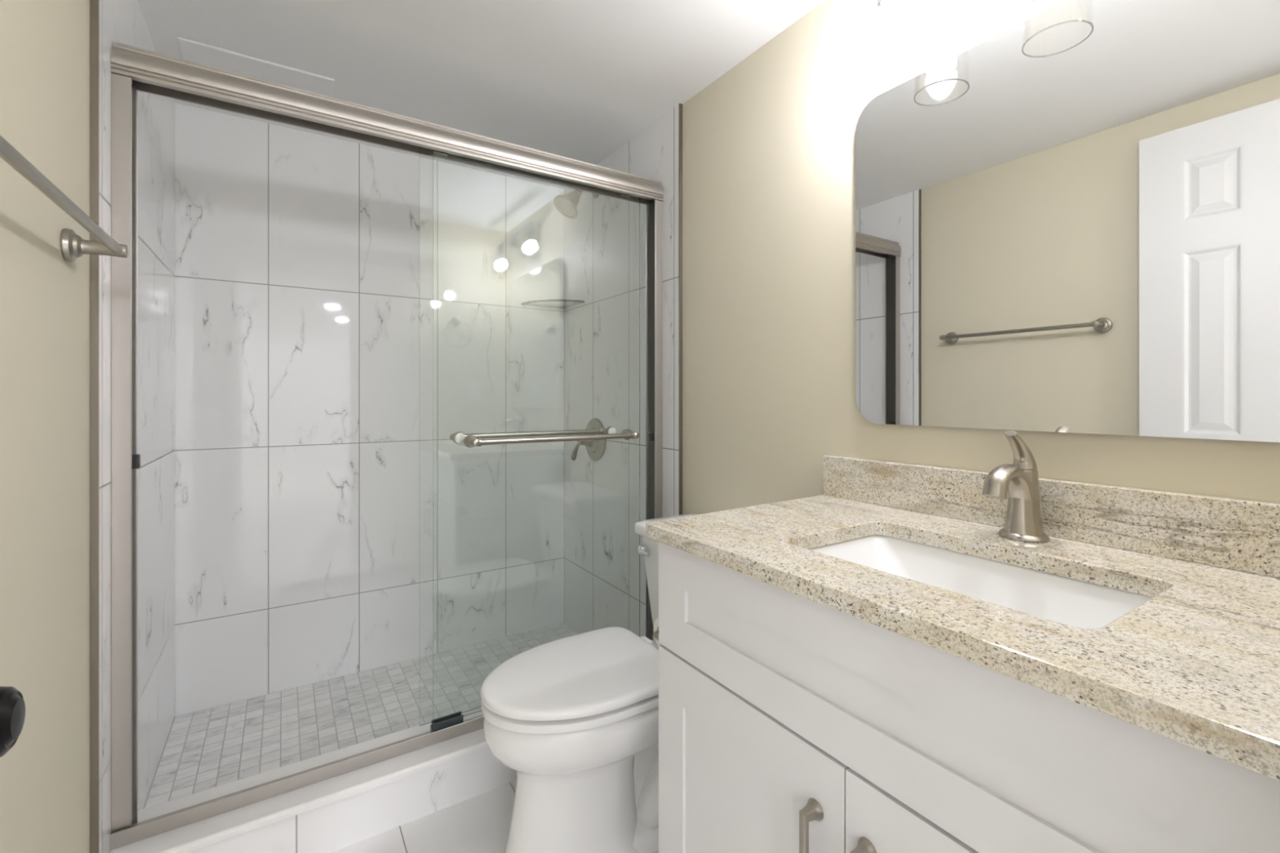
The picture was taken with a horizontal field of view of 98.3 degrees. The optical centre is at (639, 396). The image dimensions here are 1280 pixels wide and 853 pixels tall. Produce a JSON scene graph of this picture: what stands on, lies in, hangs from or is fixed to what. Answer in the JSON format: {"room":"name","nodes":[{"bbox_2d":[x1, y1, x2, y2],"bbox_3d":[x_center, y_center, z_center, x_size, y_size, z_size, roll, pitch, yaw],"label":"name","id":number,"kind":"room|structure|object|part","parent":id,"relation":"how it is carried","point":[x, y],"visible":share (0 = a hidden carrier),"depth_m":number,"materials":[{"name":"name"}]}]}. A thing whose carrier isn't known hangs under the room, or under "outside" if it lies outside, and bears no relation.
{"room":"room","nodes":[
{"label":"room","id":0,"kind":"room"},
{"bbox_2d":[0,686,25,757],"bbox_3d":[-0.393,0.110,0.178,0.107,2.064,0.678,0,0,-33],"label":"door knob","id":1,"kind":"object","parent":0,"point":[12,704],"depth_m":0.44,"materials":[{"name":"metal"}]},
{"bbox_2d":[0,0,174,852],"bbox_3d":[-0.984,0.059,0.831,0.112,2.181,2.670,0,0,-33],"label":"wall","id":2,"kind":"structure","parent":0,"point":[45,44],"depth_m":1.01,"materials":[{"name":"beige paint"}]},
{"bbox_2d":[0,135,128,262],"bbox_3d":[-0.852,-0.275,0.785,0.084,0.060,0.638,0,0,-33],"label":"towel bar","id":3,"kind":"object","parent":2,"relation":"attached to","point":[73,246],"visible":1,"depth_m":0.85,"materials":[{"name":"silver metal"}]},
{"bbox_3d":[-1.008,-0.275,1.028,0.084,0.060,0.060,0,0,-33],"label":"post","id":4,"kind":"part","parent":3,"relation":"part of","materials":[{"name":"silver metal"}]},
{"bbox_2d":[89,0,98,852],"bbox_3d":[-1.121,0.059,1.137,0.012,2.181,0.006,0,0,-33],"label":"trim","id":5,"kind":"structure","parent":2,"relation":"attached to","point":[94,4],"depth_m":1.13,"materials":[{"name":"silver metal"}]},
{"bbox_2d":[110,41,663,849],"bbox_3d":[-0.560,0.103,1.655,1.494,1.794,0.078,0,0,-33],"label":"shower door frame","id":6,"kind":"object","parent":2,"relation":"attached to","point":[134,69],"visible":0.88,"depth_m":1.34,"materials":[{"name":"silver metal"}]},
{"bbox_2d":[174,102,564,716],"bbox_3d":[-1.027,0.059,2.380,1.654,2.181,0.080,0,0,-33],"label":"wall","id":7,"kind":"structure","parent":0,"point":[296,251],"depth_m":2.23,"materials":[{"name":"tile"}]},
{"bbox_2d":[143,622,658,852],"bbox_3d":[-0.317,1.177,1.279,1.718,0.105,2.700,0,0,-33],"label":"floor","id":8,"kind":"structure","parent":0,"point":[211,748],"depth_m":1.87,"materials":[{"name":"tile"}]},
{"bbox_2d":[109,706,516,852],"bbox_3d":[-0.554,1.075,1.647,1.494,0.150,0.201,0,0,-33],"label":"shower curb","id":9,"kind":"object","parent":8,"relation":"on","point":[333,814],"visible":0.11,"depth_m":1.43,"materials":[{"name":"stone"}]},
{"bbox_2d":[480,513,697,852],"bbox_3d":[-0.032,0.771,1.488,0.787,0.758,0.448,0,0,-33],"label":"toilet","id":10,"kind":"object","parent":8,"relation":"on","point":[575,717],"visible":0.63,"depth_m":1.31,"materials":[{"name":"ceramic"}]},
{"bbox_3d":[-0.161,0.703,1.405,0.479,0.033,0.375,0,0,-33],"label":"lid","id":11,"kind":"part","parent":10,"relation":"part of","materials":[{"name":"white plastic"}]},
{"bbox_3d":[-0.161,0.733,1.405,0.477,0.027,0.373,0,0,-33],"label":"seat","id":12,"kind":"part","parent":10,"relation":"part of","materials":[{"name":"white plastic"}]},
{"bbox_3d":[0.015,0.476,1.701,0.026,0.034,0.063,0,0,-33],"label":"flush lever","id":13,"kind":"part","parent":10,"relation":"part of","materials":[{"name":"silver metal"}]},
{"bbox_3d":[0.201,0.590,1.638,0.224,0.312,0.418,0,0,-33],"label":"tank","id":14,"kind":"part","parent":10,"relation":"part of","materials":[{"name":"ceramic"}]},
{"bbox_3d":[0.197,0.412,1.635,0.243,0.041,0.448,0,0,-33],"label":"tank lid","id":15,"kind":"part","parent":10,"relation":"part of","materials":[{"name":"ceramic"}]},
{"bbox_2d":[658,541,1279,852],"bbox_3d":[0.493,0.716,0.883,0.580,0.868,0.878,0,0,-33],"label":"vanity cabinet","id":16,"kind":"object","parent":8,"relation":"on","point":[789,722],"visible":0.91,"depth_m":0.70,"materials":[{"name":"paint"}]},
{"bbox_2d":[652,631,662,644],"bbox_3d":[0.088,0.505,1.176,0.140,0.042,0.053,0,0,-33],"label":"toilet paper holder","id":17,"kind":"object","parent":16,"relation":"attached to","point":[655,635],"visible":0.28,"depth_m":1.16,"materials":[{"name":"silver metal"}]},
{"bbox_2d":[653,617,661,646],"bbox_3d":[0.089,0.505,1.198,0.098,0.068,0.068,0,0,-33],"label":"toilet paper roll","id":18,"kind":"object","parent":17,"relation":"on","point":[655,628],"visible":0.08,"depth_m":1.19,"materials":[{"name":"white paper"}]},
{"bbox_3d":[0.164,0.769,0.932,0.020,0.538,0.437,0,0,-33],"label":"door","id":19,"kind":"part","parent":16,"relation":"part of","materials":[{"name":"paint"}]},
{"bbox_3d":[0.236,0.641,0.774,0.029,0.141,0.027,0,0,-33],"label":"bar pull","id":20,"kind":"part","parent":16,"relation":"part of","materials":[{"name":"grey metal"}]},
{"bbox_3d":[0.281,0.641,0.705,0.029,0.141,0.027,0,0,-33],"label":"bar pull","id":21,"kind":"part","parent":16,"relation":"part of","materials":[{"name":"grey metal"}]},
{"bbox_3d":[0.402,0.769,0.563,0.020,0.538,0.437,0,0,-33],"label":"door","id":22,"kind":"part","parent":16,"relation":"part of","materials":[{"name":"paint"}]},
{"bbox_2d":[645,455,1279,781],"bbox_3d":[0.494,0.216,0.887,0.576,0.129,0.924,0,0,-33],"label":"countertop","id":23,"kind":"structure","parent":16,"relation":"on","point":[1196,664],"depth_m":0.77,"materials":[{"name":"stone"}]},
{"bbox_2d":[808,534,1152,628],"bbox_3d":[0.485,0.345,0.860,0.348,0.129,0.506,0,0,-33],"label":"sink","id":24,"kind":"object","parent":23,"relation":"in","point":[1067,601],"visible":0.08,"depth_m":0.94,"materials":[{"name":"ceramic"}]},
{"bbox_2d":[982,430,1050,542],"bbox_3d":[0.651,0.156,0.967,0.156,0.193,0.078,0,0,-33],"label":"faucet","id":25,"kind":"object","parent":23,"relation":"on","point":[1023,522],"visible":1,"depth_m":0.97,"materials":[{"name":"silver metal"}]},
{"bbox_3d":[0.641,0.161,0.960,0.132,0.088,0.041,0,0,-33],"label":"spout","id":26,"kind":"part","parent":25,"relation":"part of","materials":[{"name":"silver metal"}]},
{"bbox_3d":[0.672,0.094,0.981,0.078,0.070,0.038,0,0,-33],"label":"lever handle","id":27,"kind":"part","parent":25,"relation":"part of","materials":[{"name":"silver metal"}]},
{"bbox_3d":[0.685,0.247,0.989,0.074,0.010,0.078,0,0,-33],"label":"plate","id":28,"kind":"part","parent":25,"relation":"part of","materials":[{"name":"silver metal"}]},
{"bbox_2d":[137,0,824,188],"bbox_3d":[-0.323,-1.071,1.287,1.718,0.080,2.720,0,0,-33],"label":"ceiling","id":29,"kind":"structure","parent":0,"point":[579,80],"depth_m":1.64,"materials":[{"name":"paint"}]},
{"bbox_2d":[176,36,334,97],"bbox_3d":[-1.259,-1.026,1.845,0.397,0.008,0.375,0,0,-33],"label":"access panel","id":30,"kind":"object","parent":29,"relation":"attached to","point":[190,50],"visible":0.44,"depth_m":1.72,"materials":[{"name":"paint"}]},
{"bbox_2d":[418,146,648,726],"bbox_3d":[-0.308,0.113,1.822,0.788,1.700,0.167,0,0,-33],"label":"door","id":31,"kind":"structure","parent":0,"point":[469,441],"depth_m":1.76,"materials":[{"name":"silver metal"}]},
{"bbox_3d":[-0.568,0.127,1.712,0.039,0.039,0.070,0,0,-33],"label":"bar post","id":32,"kind":"part","parent":31,"relation":"part of","materials":[{"name":"silver metal"}]},
{"bbox_3d":[-0.495,0.136,1.643,0.039,0.039,0.070,0,0,-33],"label":"bar post","id":33,"kind":"part","parent":31,"relation":"part of","materials":[{"name":"silver metal"}]},
{"bbox_3d":[-0.123,0.127,1.999,0.039,0.039,0.070,0,0,-33],"label":"bar post","id":34,"kind":"part","parent":31,"relation":"part of","materials":[{"name":"silver metal"}]},
{"bbox_3d":[-0.028,0.136,1.945,0.039,0.039,0.070,0,0,-33],"label":"bar post","id":35,"kind":"part","parent":31,"relation":"part of","materials":[{"name":"silver metal"}]},
{"bbox_2d":[564,0,1279,636],"bbox_3d":[0.366,0.059,1.701,0.112,2.181,2.670,0,0,-33],"label":"wall","id":36,"kind":"structure","parent":0,"point":[769,145],"depth_m":1.64,"materials":[{"name":"beige paint"}]},
{"bbox_2d":[521,299,584,309],"bbox_3d":[-0.411,-0.438,2.597,0.222,0.010,0.222,0,0,-33],"label":"corner shelf","id":37,"kind":"object","parent":36,"relation":"attached to","point":[527,303],"visible":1,"depth_m":2.59,"materials":[{"name":"silver glass"}]},
{"bbox_2d":[553,189,599,218],"bbox_3d":[-0.277,-0.858,2.409,0.200,0.170,0.121,0,0,-33],"label":"showerhead","id":38,"kind":"object","parent":36,"relation":"attached to","point":[566,205],"visible":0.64,"depth_m":2.38,"materials":[{"name":"silver metal"}]},
{"bbox_2d":[571,417,605,461],"bbox_3d":[-0.239,0.193,2.445,0.098,0.190,0.190,0,0,-33],"label":"shower valve","id":39,"kind":"object","parent":36,"relation":"attached to","point":[595,449],"visible":0.77,"depth_m":2.43,"materials":[{"name":"silver metal"}]},
{"bbox_3d":[-0.281,0.240,2.447,0.023,0.092,0.063,0,0,-45],"label":"lever","id":40,"kind":"part","parent":39,"relation":"part of","materials":[{"name":"silver metal"}]},
{"bbox_2d":[678,103,682,515],"bbox_3d":[0.143,0.059,1.953,0.012,2.181,0.006,0,0,-33],"label":"trim","id":41,"kind":"structure","parent":36,"relation":"attached to","point":[680,105],"depth_m":1.95,"materials":[{"name":"silver metal"}]},
{"bbox_2d":[857,0,970,71],"bbox_3d":[0.668,-0.820,0.990,0.174,0.241,0.567,0,0,-33],"label":"vanity light","id":42,"kind":"object","parent":36,"relation":"attached to","point":[886,31],"visible":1,"depth_m":1.15,"materials":[{"name":"white glass"}]},
{"bbox_2d":[857,0,916,71],"bbox_3d":[0.519,-0.790,1.164,0.113,0.182,0.113,0,0,-33],"label":"shade","id":43,"kind":"object","parent":42,"relation":"attached to","point":[887,30],"depth_m":1.15,"materials":[{"name":"clear glass"}]},
{"bbox_2d":[823,455,1279,577],"bbox_3d":[0.728,0.202,1.035,0.024,0.101,0.920,0,0,-33],"label":"backsplash","id":44,"kind":"structure","parent":36,"relation":"attached to","point":[1228,533],"depth_m":0.93,"materials":[{"name":"stone"}]},
{"bbox_2d":[855,0,1279,442],"bbox_3d":[0.734,-0.321,1.037,0.013,0.770,0.748,0,0,-33],"label":"mirror","id":45,"kind":"object","parent":36,"relation":"attached to","point":[1068,220],"visible":1,"depth_m":0.96,"materials":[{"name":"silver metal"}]}
]}

